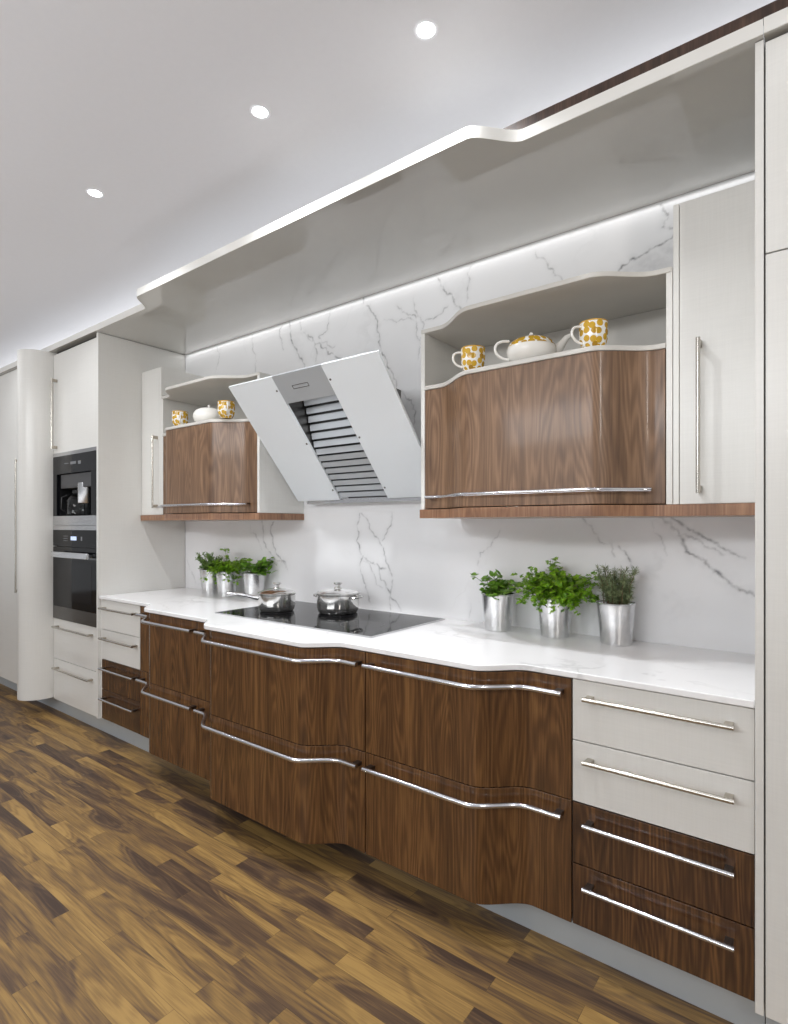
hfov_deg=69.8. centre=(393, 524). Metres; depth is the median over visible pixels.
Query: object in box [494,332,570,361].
teapot
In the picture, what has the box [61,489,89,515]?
carafe
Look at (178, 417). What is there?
teacup
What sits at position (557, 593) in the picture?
potted herb
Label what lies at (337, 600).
pot
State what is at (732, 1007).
kickboard
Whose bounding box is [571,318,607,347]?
teacup
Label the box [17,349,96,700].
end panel
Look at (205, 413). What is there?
teapot
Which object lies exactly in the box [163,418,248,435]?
shelf
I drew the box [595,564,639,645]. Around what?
potted herb
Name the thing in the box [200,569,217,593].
pot
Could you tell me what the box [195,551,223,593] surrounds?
potted herb
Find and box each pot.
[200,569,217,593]
[216,571,238,596]
[242,572,265,598]
[313,582,363,614]
[481,592,514,631]
[538,599,571,638]
[596,600,636,645]
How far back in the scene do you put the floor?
1.91 m
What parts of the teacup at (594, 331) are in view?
handle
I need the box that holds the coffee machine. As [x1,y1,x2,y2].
[53,446,96,524]
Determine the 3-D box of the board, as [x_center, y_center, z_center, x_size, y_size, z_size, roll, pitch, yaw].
[0.433,-1.293,1.821,2.470,0.036,0.018,0,0,38]
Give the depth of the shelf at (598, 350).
1.95 m
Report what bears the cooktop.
in the countertop
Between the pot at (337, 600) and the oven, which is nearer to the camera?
the pot at (337, 600)
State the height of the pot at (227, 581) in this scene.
0.158 m
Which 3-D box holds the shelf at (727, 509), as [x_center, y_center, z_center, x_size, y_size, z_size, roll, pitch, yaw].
[0.670,-0.048,2.136,1.242,0.037,0.452,0,0,38]
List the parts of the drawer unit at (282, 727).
drawer, drawer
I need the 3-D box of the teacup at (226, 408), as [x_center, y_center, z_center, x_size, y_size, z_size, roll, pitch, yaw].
[-0.939,-0.642,3.150,0.099,0.094,0.114,0,0,16]
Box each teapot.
[193,405,220,421]
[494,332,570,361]
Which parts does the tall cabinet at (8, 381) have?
handle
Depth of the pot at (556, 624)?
2.25 m
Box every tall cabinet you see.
[0,369,16,683]
[50,332,184,718]
[755,33,787,1023]
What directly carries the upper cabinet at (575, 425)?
attached to the backsplash
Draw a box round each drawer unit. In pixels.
[98,600,140,733]
[135,606,198,774]
[193,622,366,852]
[361,652,573,921]
[573,678,754,1000]
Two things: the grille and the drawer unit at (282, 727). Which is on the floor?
the drawer unit at (282, 727)
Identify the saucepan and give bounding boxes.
[226,582,295,612]
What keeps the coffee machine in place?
in the tall cabinet at (97, 380)
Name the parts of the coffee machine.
frame, control panel, coffee spout, frame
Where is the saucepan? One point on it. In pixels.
(276, 599)
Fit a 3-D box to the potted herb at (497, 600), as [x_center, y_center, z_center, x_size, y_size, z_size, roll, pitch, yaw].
[0.438,0.322,2.442,0.232,0.261,0.244,0,0,38]
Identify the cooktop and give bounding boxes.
[215,601,444,637]
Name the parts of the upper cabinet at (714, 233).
panel, handle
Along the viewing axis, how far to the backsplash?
2.68 m
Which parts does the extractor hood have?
glass panel, plate, glass panel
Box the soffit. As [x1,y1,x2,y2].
[0,7,787,375]
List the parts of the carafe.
handle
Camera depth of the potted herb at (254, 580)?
3.43 m
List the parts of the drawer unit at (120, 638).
handle, handle, handle, handle, drawer, drawer, drawer, drawer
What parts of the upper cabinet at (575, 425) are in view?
panel, lift door, panel, panel, panel, lift door, panel, panel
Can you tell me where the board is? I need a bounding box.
[503,0,787,129]
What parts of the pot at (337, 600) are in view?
glass lid, knob, handle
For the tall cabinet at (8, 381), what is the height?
2.471 m
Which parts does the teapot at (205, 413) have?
lid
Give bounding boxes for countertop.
[99,587,754,707]
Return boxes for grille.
[304,395,385,496]
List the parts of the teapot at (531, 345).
handle, lid, spout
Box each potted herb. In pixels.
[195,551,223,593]
[199,548,250,596]
[240,557,276,598]
[470,570,522,631]
[510,557,599,638]
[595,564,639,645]
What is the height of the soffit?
0.039 m
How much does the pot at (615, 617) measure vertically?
0.158 m
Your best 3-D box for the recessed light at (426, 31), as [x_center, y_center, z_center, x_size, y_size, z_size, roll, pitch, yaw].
[0.101,-1.548,1.767,0.080,0.004,0.080,0,0,38]
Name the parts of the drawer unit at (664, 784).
handle, handle, handle, handle, drawer, drawer, drawer, drawer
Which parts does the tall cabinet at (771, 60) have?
panel, door, door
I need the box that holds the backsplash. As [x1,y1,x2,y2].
[185,171,754,654]
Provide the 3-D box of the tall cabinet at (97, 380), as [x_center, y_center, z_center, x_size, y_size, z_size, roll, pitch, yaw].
[-1.980,0.004,4.045,0.718,2.474,0.650,0,0,38]
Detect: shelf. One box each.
[141,513,303,520]
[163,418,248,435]
[420,503,754,518]
[424,343,665,389]
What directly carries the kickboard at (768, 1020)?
on the floor
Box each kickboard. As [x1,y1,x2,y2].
[0,677,764,1023]
[766,1017,780,1023]
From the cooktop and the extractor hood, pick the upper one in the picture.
the extractor hood
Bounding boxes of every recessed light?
[85,188,104,197]
[249,104,270,119]
[413,18,438,40]
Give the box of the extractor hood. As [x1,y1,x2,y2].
[229,350,420,503]
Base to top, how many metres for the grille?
0.511 m
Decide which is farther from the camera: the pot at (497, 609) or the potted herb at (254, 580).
the potted herb at (254, 580)
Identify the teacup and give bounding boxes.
[172,410,187,425]
[217,400,234,418]
[452,345,484,370]
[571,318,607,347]
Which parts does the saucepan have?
handle, glass lid, knob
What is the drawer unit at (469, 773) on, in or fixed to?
on the floor
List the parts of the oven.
handle, door, control panel, trim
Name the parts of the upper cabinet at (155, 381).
door, handle, panel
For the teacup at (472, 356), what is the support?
on the upper cabinet at (575, 425)
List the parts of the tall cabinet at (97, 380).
handle, handle, handle, drawer, drawer, door, rail, panel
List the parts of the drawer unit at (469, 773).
handle, handle, drawer, drawer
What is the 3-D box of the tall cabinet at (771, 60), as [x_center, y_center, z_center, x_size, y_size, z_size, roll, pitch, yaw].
[1.356,0.007,1.501,0.616,2.481,0.617,0,0,38]
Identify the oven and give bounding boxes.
[51,526,96,627]
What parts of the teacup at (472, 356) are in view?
handle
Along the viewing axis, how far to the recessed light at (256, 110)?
2.11 m
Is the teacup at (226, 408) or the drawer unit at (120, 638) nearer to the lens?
the teacup at (226, 408)
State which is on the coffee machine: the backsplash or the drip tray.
the drip tray
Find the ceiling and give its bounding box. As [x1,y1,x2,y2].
[0,0,775,367]
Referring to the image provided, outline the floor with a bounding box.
[0,684,765,1023]
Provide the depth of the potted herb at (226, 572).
3.56 m
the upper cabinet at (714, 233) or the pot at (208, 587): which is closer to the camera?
the upper cabinet at (714, 233)
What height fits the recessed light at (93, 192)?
0.004 m
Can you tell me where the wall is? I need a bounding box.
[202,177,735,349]
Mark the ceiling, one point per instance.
(144, 104)
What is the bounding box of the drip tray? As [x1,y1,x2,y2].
[53,515,96,524]
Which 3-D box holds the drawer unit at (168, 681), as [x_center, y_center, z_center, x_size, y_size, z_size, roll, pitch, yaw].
[-1.066,0.854,3.257,0.744,0.758,0.731,0,0,38]
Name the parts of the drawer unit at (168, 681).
handle, handle, drawer, drawer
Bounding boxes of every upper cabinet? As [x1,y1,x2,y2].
[142,367,202,514]
[157,267,674,514]
[673,180,754,503]

